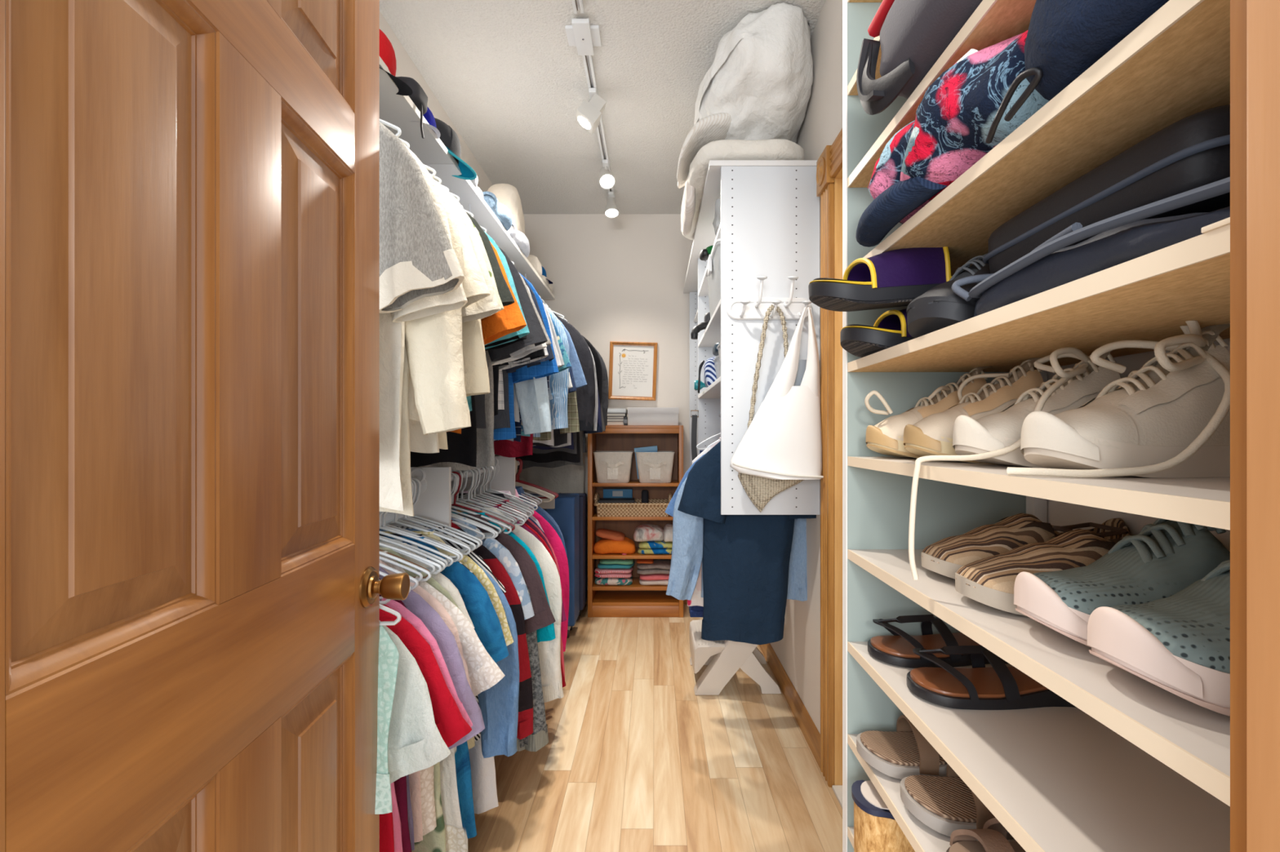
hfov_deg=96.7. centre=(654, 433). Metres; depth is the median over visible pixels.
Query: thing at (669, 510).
denim shirt
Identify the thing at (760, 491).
bag
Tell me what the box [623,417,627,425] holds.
strap
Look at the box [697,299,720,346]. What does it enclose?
shelf
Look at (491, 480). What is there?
clothes hanger
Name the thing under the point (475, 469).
clothes hanger
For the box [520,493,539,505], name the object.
clothes hanger
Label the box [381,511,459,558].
clothes hanger
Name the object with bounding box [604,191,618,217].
track spotlight
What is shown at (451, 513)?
clothes hanger
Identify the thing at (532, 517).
blouse
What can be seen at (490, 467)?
clothes hanger
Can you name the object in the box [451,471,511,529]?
clothes hanger
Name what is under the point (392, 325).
t-shirt
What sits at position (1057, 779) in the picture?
shelf
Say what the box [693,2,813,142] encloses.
pillow
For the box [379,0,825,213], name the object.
ceiling
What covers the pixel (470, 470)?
clothes hanger
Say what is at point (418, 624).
t-shirt
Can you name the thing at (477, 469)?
clothes hanger
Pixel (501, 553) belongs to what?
blouse
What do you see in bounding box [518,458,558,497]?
clothes hanger
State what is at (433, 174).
clothes hanger
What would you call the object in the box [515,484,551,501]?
clothes hanger
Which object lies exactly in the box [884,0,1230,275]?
shelf
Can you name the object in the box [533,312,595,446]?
jacket
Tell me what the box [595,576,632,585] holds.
folded towel
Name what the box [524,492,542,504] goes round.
clothes hanger
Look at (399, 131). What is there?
clothes hanger
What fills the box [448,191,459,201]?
clothes hanger
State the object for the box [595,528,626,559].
folded throw
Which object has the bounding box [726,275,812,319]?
hook rack
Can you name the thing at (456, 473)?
clothes hanger
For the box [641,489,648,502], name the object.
speaker
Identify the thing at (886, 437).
sneaker
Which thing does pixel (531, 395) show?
shirt
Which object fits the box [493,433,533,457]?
t-shirt
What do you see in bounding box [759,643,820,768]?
baseboard
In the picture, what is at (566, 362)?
shirt
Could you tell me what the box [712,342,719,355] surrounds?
glasses case
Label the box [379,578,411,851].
dress
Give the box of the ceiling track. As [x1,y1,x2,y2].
[564,0,615,199]
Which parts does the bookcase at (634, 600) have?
panel, shelf, shelf, shelf, shelf, shelf, rail, panel, panel, panel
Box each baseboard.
[585,590,687,604]
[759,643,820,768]
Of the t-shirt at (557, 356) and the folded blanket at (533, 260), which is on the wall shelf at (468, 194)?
the folded blanket at (533, 260)
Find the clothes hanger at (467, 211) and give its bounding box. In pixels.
[464,209,473,217]
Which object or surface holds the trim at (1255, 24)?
attached to the wall
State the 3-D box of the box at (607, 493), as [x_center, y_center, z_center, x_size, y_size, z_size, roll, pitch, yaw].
[-0.250,0.462,3.914,0.200,0.155,0.030,0,0,0]
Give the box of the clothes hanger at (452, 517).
[451,515,495,538]
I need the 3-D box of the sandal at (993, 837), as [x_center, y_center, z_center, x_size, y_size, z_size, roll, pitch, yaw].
[0.433,0.430,0.588,0.255,0.091,0.097,0,0,-1]
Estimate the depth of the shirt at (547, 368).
2.12 m
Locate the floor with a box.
[467,604,842,851]
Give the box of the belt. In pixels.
[690,410,698,460]
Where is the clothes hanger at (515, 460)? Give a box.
[515,459,555,499]
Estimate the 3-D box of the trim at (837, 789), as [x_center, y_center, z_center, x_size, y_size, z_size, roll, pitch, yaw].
[0.665,1.194,1.460,0.130,0.011,0.922,0,0,0]
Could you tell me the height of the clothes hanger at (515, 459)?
0.210 m
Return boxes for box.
[603,488,632,497]
[627,407,679,425]
[634,445,657,479]
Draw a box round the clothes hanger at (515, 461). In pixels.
[515,461,553,500]
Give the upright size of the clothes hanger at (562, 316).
0.210 m
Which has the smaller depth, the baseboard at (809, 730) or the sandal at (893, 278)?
the sandal at (893, 278)
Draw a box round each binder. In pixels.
[607,413,626,417]
[607,418,623,422]
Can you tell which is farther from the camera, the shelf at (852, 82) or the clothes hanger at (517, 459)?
the clothes hanger at (517, 459)
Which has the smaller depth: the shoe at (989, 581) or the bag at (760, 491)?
the shoe at (989, 581)
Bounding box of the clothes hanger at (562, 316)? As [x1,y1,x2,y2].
[551,310,564,319]
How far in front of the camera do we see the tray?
3.71 m
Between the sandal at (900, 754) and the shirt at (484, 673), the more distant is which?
the shirt at (484, 673)
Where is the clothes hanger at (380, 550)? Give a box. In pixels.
[379,549,430,578]
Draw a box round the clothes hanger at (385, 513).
[381,511,463,561]
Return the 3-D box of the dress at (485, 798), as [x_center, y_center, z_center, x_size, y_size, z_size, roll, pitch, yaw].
[-0.727,0.702,1.709,0.526,0.854,0.094,0,0,1]
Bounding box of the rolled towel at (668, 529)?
[662,524,672,542]
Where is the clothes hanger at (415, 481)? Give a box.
[398,480,479,545]
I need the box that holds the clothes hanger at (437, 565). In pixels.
[379,542,441,574]
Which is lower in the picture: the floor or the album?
the floor
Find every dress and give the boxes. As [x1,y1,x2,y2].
[379,539,467,851]
[379,546,461,851]
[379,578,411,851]
[391,524,498,814]
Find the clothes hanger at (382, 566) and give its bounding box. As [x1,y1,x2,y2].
[379,563,418,590]
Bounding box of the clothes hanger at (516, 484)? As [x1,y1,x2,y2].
[515,484,552,501]
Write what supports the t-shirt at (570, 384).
hanging from the clothes hanger
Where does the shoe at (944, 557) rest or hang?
on the shoe rack at (1137, 766)
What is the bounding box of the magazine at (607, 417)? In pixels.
[607,417,623,418]
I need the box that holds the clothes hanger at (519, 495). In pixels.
[518,494,537,506]
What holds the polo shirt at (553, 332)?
hanging from the clothes hanger
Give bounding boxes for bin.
[593,451,634,483]
[635,451,675,483]
[706,238,720,319]
[712,355,720,379]
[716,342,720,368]
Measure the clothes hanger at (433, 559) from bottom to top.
0.210 m
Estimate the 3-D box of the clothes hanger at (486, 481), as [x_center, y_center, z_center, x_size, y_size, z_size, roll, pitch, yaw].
[-0.747,0.238,2.515,0.417,0.210,0.011,0,0,2]
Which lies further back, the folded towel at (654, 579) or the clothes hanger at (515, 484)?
the folded towel at (654, 579)
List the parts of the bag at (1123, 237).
handle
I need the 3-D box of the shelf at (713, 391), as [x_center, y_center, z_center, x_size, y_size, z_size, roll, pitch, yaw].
[0.427,-0.203,2.647,0.361,0.018,1.081,0,0,0]
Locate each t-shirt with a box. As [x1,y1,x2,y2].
[379,121,464,313]
[379,144,467,511]
[379,566,484,851]
[379,597,472,851]
[379,621,450,784]
[408,179,489,421]
[448,241,526,434]
[451,511,555,643]
[457,514,555,635]
[466,232,529,411]
[468,505,566,622]
[471,222,503,319]
[474,246,547,428]
[488,342,546,365]
[492,282,545,415]
[493,278,554,429]
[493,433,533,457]
[513,306,561,422]
[568,373,572,388]
[677,440,816,644]
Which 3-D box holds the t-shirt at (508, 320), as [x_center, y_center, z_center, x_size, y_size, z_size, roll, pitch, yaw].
[-0.712,-0.339,1.602,0.704,0.744,0.084,0,0,-1]
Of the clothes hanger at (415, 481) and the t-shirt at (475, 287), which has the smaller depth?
the t-shirt at (475, 287)
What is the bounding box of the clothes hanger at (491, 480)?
[476,466,537,510]
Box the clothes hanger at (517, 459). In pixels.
[517,458,558,497]
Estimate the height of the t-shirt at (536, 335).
0.694 m
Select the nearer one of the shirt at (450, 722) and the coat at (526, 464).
the shirt at (450, 722)
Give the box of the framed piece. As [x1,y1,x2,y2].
[608,341,657,400]
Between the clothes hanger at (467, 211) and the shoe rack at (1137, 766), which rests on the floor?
the shoe rack at (1137, 766)
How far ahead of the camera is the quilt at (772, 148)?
2.12 m
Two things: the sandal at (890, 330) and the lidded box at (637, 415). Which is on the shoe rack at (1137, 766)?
the sandal at (890, 330)
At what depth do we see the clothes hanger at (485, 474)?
2.46 m
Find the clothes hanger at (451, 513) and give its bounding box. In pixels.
[451,512,496,536]
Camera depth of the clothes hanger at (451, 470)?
2.04 m
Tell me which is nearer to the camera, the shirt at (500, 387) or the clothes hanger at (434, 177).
the clothes hanger at (434, 177)
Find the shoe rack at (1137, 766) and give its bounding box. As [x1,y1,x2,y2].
[842,0,1230,851]
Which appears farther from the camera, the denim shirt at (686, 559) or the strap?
the strap
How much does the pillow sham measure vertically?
0.145 m
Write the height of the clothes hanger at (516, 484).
0.210 m
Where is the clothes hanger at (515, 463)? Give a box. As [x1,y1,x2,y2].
[515,462,553,500]
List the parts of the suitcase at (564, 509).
carry handle, handle mount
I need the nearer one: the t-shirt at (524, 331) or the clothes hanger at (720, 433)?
the t-shirt at (524, 331)
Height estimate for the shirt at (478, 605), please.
0.817 m
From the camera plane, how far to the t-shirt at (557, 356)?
2.26 m
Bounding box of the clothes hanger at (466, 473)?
[457,470,516,524]
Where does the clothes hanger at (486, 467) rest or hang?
hanging from the closet rod
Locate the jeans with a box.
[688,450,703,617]
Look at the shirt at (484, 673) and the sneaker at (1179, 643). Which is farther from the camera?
the shirt at (484, 673)
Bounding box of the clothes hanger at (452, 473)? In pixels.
[451,472,511,533]
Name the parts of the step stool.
leg, leg, leg, leg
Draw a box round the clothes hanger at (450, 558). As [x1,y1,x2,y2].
[379,531,453,566]
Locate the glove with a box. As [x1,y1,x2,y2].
[699,244,713,260]
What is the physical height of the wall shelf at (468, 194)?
0.090 m
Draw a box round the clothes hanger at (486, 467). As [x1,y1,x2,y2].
[476,466,533,515]
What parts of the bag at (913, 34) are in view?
edge trim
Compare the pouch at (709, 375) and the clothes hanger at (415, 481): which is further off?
the pouch at (709, 375)
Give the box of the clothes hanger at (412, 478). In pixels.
[400,477,482,546]
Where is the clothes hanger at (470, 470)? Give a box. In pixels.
[457,469,524,525]
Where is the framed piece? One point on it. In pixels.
(633, 366)
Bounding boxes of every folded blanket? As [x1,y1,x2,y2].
[526,254,542,276]
[593,537,635,554]
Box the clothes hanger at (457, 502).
[457,502,510,526]
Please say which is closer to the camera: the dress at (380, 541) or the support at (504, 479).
the dress at (380, 541)
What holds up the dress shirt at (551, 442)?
hanging from the clothes hanger
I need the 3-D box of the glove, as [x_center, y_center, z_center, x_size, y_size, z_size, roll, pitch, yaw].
[0.281,-0.815,2.572,0.145,0.060,0.109,0,0,-6]
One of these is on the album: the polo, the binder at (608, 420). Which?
the binder at (608, 420)
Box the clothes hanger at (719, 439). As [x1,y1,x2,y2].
[706,439,720,448]
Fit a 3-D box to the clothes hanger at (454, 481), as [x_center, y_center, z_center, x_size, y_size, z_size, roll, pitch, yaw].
[-0.721,0.238,1.998,0.417,0.210,0.015,0,0,3]
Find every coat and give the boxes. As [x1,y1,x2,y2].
[517,402,605,469]
[582,347,608,453]
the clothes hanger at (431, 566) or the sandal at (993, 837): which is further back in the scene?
the clothes hanger at (431, 566)
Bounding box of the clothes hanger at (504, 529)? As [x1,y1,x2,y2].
[451,507,505,532]
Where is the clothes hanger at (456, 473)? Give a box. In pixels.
[451,471,515,531]
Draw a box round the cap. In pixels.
[395,76,427,138]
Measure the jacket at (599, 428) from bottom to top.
0.832 m
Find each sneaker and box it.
[864,366,992,458]
[903,357,1043,462]
[906,253,990,337]
[908,346,1120,580]
[1006,320,1230,478]
[1013,518,1230,647]
[1087,560,1230,716]
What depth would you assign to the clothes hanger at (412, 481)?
1.67 m
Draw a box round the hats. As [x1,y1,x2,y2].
[379,29,476,180]
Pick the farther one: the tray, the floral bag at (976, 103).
the tray
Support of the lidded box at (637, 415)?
on the bookcase at (634, 600)
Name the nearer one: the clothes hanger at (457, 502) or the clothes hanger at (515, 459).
the clothes hanger at (457, 502)
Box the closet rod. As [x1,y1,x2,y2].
[413,461,519,489]
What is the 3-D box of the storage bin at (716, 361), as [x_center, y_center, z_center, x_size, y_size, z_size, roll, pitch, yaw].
[0.393,-0.270,2.493,0.253,0.115,0.213,0,0,0]
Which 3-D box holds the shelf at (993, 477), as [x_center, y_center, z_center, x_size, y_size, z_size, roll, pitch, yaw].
[0.447,0.044,0.581,0.277,0.014,0.638,0,0,0]
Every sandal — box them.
[808,246,952,311]
[840,308,915,357]
[856,715,947,779]
[867,614,1009,668]
[900,764,1014,840]
[906,645,1076,710]
[946,817,1026,851]
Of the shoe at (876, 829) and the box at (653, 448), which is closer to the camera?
the shoe at (876, 829)
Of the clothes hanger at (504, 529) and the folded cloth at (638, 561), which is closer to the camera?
the clothes hanger at (504, 529)
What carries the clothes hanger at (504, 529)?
hanging from the closet rod
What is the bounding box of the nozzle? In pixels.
[693,380,706,390]
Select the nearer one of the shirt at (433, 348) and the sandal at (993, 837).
the sandal at (993, 837)
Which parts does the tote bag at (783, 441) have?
handle, handle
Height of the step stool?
0.374 m
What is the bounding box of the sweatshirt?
[425,273,551,470]
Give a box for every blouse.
[379,560,471,842]
[382,531,514,749]
[382,542,474,851]
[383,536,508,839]
[396,526,506,741]
[451,517,534,619]
[459,490,544,533]
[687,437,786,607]
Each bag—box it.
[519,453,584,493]
[729,306,823,479]
[737,304,803,512]
[855,0,1168,247]
[856,0,982,115]
[951,177,1230,315]
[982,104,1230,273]
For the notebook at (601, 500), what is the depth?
3.74 m
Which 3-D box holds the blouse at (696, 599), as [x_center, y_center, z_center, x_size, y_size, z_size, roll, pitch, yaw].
[0.364,0.398,2.503,0.433,0.752,0.076,0,0,0]
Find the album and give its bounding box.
[607,422,623,425]
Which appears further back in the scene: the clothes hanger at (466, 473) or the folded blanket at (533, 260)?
the folded blanket at (533, 260)
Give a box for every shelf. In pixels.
[424,158,555,299]
[683,160,817,293]
[693,310,697,322]
[697,222,720,296]
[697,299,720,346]
[697,376,720,398]
[848,0,883,2]
[848,0,1036,187]
[848,44,881,95]
[848,641,1230,851]
[848,733,1016,851]
[848,826,853,835]
[849,549,1230,777]
[850,253,1230,372]
[850,456,1230,502]
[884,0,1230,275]
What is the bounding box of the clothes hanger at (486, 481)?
[475,480,531,509]
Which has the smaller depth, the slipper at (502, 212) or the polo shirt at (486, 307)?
the polo shirt at (486, 307)
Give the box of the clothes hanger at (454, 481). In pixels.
[451,476,506,528]
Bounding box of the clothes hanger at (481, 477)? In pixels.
[458,467,525,513]
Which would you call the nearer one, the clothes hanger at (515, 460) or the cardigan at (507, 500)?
the cardigan at (507, 500)
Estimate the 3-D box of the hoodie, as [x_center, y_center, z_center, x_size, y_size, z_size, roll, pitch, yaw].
[-0.695,-0.322,3.212,0.753,0.815,0.096,0,0,-4]
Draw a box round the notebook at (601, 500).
[598,497,634,502]
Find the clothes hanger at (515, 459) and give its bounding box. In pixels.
[515,458,557,498]
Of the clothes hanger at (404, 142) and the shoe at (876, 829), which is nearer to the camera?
the shoe at (876, 829)
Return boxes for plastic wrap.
[712,196,720,235]
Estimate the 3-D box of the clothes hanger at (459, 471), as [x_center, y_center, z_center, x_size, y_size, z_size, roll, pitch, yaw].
[-0.721,0.238,2.083,0.417,0.210,0.018,0,0,-3]
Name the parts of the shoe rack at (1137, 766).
panel, corner post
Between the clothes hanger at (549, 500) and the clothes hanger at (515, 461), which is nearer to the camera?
the clothes hanger at (549, 500)
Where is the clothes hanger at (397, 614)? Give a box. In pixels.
[379,604,401,626]
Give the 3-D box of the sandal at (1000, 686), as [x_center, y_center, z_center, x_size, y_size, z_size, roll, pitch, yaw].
[0.455,0.299,0.719,0.262,0.061,0.090,0,0,2]
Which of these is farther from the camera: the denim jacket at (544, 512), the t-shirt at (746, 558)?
the denim jacket at (544, 512)
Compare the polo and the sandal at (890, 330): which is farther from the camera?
the polo
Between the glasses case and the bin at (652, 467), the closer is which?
the glasses case
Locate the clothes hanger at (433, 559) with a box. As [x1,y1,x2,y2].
[379,537,445,572]
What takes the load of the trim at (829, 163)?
attached to the wall at (798, 652)
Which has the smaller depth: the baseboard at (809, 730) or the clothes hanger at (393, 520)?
the clothes hanger at (393, 520)
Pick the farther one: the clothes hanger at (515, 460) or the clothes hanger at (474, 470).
the clothes hanger at (515, 460)
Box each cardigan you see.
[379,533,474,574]
[462,515,548,751]
[471,499,564,678]
[476,501,555,559]
[528,517,550,543]
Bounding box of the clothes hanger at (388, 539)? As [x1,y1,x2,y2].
[379,535,448,568]
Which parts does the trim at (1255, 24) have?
casing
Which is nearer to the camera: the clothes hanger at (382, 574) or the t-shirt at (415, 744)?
the t-shirt at (415, 744)
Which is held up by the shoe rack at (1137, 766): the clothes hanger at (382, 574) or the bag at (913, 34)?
the bag at (913, 34)
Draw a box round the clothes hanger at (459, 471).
[454,470,515,525]
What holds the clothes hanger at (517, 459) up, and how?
hanging from the closet rod
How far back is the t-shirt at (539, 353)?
1.94 m
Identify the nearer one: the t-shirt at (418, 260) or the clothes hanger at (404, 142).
the t-shirt at (418, 260)
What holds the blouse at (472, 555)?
hanging from the clothes hanger at (412, 481)
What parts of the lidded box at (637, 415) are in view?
lid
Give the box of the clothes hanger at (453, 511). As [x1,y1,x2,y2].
[451,509,501,534]
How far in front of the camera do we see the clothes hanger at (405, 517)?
1.64 m
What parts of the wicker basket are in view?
handle, handle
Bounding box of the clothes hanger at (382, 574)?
[379,571,410,592]
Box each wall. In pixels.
[379,10,501,466]
[515,213,693,590]
[769,0,1230,733]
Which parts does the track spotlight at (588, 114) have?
bulb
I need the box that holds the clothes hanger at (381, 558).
[379,556,422,582]
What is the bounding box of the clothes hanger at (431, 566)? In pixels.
[379,546,435,574]
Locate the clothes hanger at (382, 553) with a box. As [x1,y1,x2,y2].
[379,551,431,581]
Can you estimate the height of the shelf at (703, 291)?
0.018 m
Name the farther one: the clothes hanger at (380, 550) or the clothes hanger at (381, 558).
the clothes hanger at (380, 550)
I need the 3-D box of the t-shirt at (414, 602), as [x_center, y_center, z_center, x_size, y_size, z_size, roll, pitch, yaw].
[-0.699,0.584,1.243,0.666,0.619,0.088,0,0,4]
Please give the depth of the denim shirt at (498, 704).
1.60 m
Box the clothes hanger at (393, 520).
[385,513,469,552]
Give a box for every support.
[379,466,451,528]
[432,456,515,496]
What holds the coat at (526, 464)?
hanging from the clothes hanger
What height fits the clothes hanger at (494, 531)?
0.210 m
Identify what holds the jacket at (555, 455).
hanging from the clothes hanger
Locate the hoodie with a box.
[549,346,598,447]
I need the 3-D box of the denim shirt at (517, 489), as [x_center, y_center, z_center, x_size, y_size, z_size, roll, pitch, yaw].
[-0.746,0.665,2.679,0.675,0.817,0.087,0,0,0]
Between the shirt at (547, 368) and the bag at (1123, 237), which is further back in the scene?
the shirt at (547, 368)
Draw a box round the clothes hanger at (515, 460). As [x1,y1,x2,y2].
[515,460,554,499]
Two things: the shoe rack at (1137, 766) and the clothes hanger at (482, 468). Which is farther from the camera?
the clothes hanger at (482, 468)
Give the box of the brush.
[690,311,710,339]
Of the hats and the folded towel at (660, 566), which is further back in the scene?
the folded towel at (660, 566)
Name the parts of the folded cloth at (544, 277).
panel, baseball cap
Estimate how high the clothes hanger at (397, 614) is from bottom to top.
0.210 m
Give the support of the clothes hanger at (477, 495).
hanging from the closet rod
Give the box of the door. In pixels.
[0,0,409,851]
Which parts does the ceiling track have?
rail, rail, rail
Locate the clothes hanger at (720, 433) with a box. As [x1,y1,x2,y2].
[696,432,720,449]
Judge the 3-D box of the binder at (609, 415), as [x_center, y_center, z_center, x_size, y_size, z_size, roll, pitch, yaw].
[-0.325,-0.119,3.830,0.276,0.022,0.231,0,0,0]
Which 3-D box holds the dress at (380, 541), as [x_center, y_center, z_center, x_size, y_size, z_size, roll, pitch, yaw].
[-0.734,0.732,1.469,0.506,0.915,0.096,0,0,0]
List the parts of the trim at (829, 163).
casing, head casing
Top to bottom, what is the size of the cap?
0.161 m
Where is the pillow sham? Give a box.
[680,181,695,235]
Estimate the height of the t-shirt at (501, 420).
0.716 m
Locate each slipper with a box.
[482,191,512,231]
[506,222,529,257]
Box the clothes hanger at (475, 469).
[455,469,523,519]
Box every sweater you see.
[410,335,527,467]
[451,520,533,739]
[463,503,565,687]
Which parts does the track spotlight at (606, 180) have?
bulb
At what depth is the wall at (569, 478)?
3.87 m
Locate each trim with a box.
[816,128,842,787]
[831,785,842,808]
[1230,0,1279,851]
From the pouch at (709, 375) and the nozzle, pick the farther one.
the nozzle
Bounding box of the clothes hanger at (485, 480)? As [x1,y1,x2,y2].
[472,466,531,514]
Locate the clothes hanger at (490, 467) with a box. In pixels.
[484,466,534,512]
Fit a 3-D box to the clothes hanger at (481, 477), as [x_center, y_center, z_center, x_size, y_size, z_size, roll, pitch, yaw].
[-0.747,0.238,2.405,0.417,0.210,0.008,0,0,1]
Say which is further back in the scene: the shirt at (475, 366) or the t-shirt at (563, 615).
the t-shirt at (563, 615)
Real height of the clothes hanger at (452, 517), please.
0.210 m
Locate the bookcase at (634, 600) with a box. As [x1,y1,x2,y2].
[587,425,683,617]
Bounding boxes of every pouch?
[697,356,716,393]
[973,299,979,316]
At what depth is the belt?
3.16 m
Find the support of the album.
on the bookcase at (634, 600)
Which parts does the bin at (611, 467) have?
handle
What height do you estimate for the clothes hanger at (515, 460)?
0.210 m
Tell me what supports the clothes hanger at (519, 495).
hanging from the closet rod
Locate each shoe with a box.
[851,780,915,851]
[920,513,1130,579]
[955,528,1116,616]
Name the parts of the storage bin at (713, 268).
lid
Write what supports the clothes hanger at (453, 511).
hanging from the closet rod
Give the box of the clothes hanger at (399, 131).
[379,119,401,137]
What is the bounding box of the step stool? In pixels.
[688,619,781,695]
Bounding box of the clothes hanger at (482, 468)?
[466,466,532,517]
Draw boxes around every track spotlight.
[575,88,606,134]
[599,159,615,189]
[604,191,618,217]
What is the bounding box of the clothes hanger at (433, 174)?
[423,164,435,177]
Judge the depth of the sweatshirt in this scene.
1.88 m
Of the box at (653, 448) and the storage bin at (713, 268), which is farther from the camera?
the box at (653, 448)
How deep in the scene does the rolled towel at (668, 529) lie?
3.74 m
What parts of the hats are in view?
panel, baseball cap, baseball cap, panel, crown, panel, baseball cap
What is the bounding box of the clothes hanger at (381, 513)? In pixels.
[379,511,460,562]
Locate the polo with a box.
[568,358,576,393]
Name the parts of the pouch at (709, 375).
cord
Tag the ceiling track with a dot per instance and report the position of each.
(582, 35)
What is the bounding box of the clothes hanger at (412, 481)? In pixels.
[406,479,479,549]
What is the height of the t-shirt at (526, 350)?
0.670 m
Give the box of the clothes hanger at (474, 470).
[461,469,526,523]
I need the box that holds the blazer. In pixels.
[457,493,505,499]
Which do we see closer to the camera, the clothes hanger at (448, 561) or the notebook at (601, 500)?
the clothes hanger at (448, 561)
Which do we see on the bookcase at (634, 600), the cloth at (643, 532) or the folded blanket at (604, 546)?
the folded blanket at (604, 546)
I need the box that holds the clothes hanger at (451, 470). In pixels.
[451,470,511,527]
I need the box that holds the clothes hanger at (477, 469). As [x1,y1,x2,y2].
[460,468,528,521]
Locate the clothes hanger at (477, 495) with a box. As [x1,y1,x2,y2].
[472,467,526,517]
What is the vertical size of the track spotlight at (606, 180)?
0.145 m
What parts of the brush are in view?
handle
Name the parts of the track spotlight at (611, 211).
bulb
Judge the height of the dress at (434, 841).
0.867 m
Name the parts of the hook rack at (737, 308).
plate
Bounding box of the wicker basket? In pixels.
[594,493,671,516]
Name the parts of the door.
panel, panel, rail, rail, panel, panel, panel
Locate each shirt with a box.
[374,626,399,814]
[379,184,471,516]
[379,528,519,758]
[379,551,505,835]
[379,604,471,851]
[408,181,501,453]
[438,319,489,449]
[451,506,564,702]
[465,211,514,306]
[493,272,559,439]
[493,375,549,442]
[493,376,551,441]
[497,285,548,409]
[515,487,566,553]
[520,311,571,436]
[533,306,569,437]
[533,391,579,440]
[533,429,554,445]
[542,302,564,367]
[559,320,586,388]
[664,453,705,517]
[666,477,807,601]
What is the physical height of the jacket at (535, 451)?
0.854 m
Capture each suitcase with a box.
[524,491,579,637]
[543,490,586,621]
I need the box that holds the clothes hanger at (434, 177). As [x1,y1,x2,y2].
[430,173,441,184]
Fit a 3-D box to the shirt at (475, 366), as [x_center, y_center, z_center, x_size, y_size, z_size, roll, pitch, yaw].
[-0.730,-0.342,1.434,0.639,0.774,0.100,0,0,1]
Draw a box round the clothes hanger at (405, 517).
[400,481,475,551]
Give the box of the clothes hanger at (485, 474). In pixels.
[478,474,529,511]
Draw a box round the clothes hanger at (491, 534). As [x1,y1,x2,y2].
[468,518,493,535]
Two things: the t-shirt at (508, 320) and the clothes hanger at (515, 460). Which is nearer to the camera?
the t-shirt at (508, 320)
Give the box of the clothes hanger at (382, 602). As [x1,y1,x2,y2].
[379,599,391,604]
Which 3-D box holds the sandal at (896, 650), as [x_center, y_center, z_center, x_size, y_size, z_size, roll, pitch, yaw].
[0.449,0.299,0.844,0.262,0.061,0.090,0,0,-2]
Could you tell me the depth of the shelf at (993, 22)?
0.57 m
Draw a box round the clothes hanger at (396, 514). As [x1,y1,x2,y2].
[386,513,471,555]
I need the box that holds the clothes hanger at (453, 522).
[451,520,484,540]
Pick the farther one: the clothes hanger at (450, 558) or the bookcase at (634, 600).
the bookcase at (634, 600)
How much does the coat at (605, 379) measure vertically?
0.890 m
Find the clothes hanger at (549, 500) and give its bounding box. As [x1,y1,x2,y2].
[515,484,551,502]
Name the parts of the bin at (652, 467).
handle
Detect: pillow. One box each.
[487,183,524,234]
[676,112,731,188]
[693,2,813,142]
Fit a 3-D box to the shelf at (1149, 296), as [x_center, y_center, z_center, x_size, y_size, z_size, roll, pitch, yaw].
[0.447,-0.104,0.581,0.277,0.014,0.638,0,0,0]
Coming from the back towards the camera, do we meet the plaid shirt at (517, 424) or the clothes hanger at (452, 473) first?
the plaid shirt at (517, 424)
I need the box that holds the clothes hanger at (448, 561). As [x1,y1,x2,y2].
[413,544,449,564]
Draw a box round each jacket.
[515,335,602,462]
[515,486,564,542]
[515,488,568,652]
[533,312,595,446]
[533,367,603,453]
[533,389,602,449]
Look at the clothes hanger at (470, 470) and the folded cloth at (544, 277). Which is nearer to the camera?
the clothes hanger at (470, 470)
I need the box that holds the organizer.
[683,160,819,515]
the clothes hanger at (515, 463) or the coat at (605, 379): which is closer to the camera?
the clothes hanger at (515, 463)
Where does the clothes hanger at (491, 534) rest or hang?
hanging from the closet rod
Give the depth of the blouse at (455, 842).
1.41 m
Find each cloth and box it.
[540,266,552,292]
[633,523,663,542]
[636,559,653,564]
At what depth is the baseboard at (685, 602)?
3.98 m
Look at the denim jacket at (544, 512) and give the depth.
2.73 m
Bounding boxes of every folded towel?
[594,566,633,577]
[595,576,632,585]
[597,559,634,568]
[636,559,671,574]
[637,540,672,554]
[639,573,669,585]
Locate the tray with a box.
[628,413,678,425]
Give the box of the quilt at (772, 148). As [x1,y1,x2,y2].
[680,138,804,239]
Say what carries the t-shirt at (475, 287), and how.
hanging from the clothes hanger
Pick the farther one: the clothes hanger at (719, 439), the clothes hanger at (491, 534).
the clothes hanger at (719, 439)
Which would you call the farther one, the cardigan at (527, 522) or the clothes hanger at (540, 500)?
the clothes hanger at (540, 500)
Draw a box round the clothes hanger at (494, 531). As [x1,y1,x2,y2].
[451,514,497,538]
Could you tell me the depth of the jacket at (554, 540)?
2.61 m
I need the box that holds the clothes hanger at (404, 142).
[400,138,409,148]

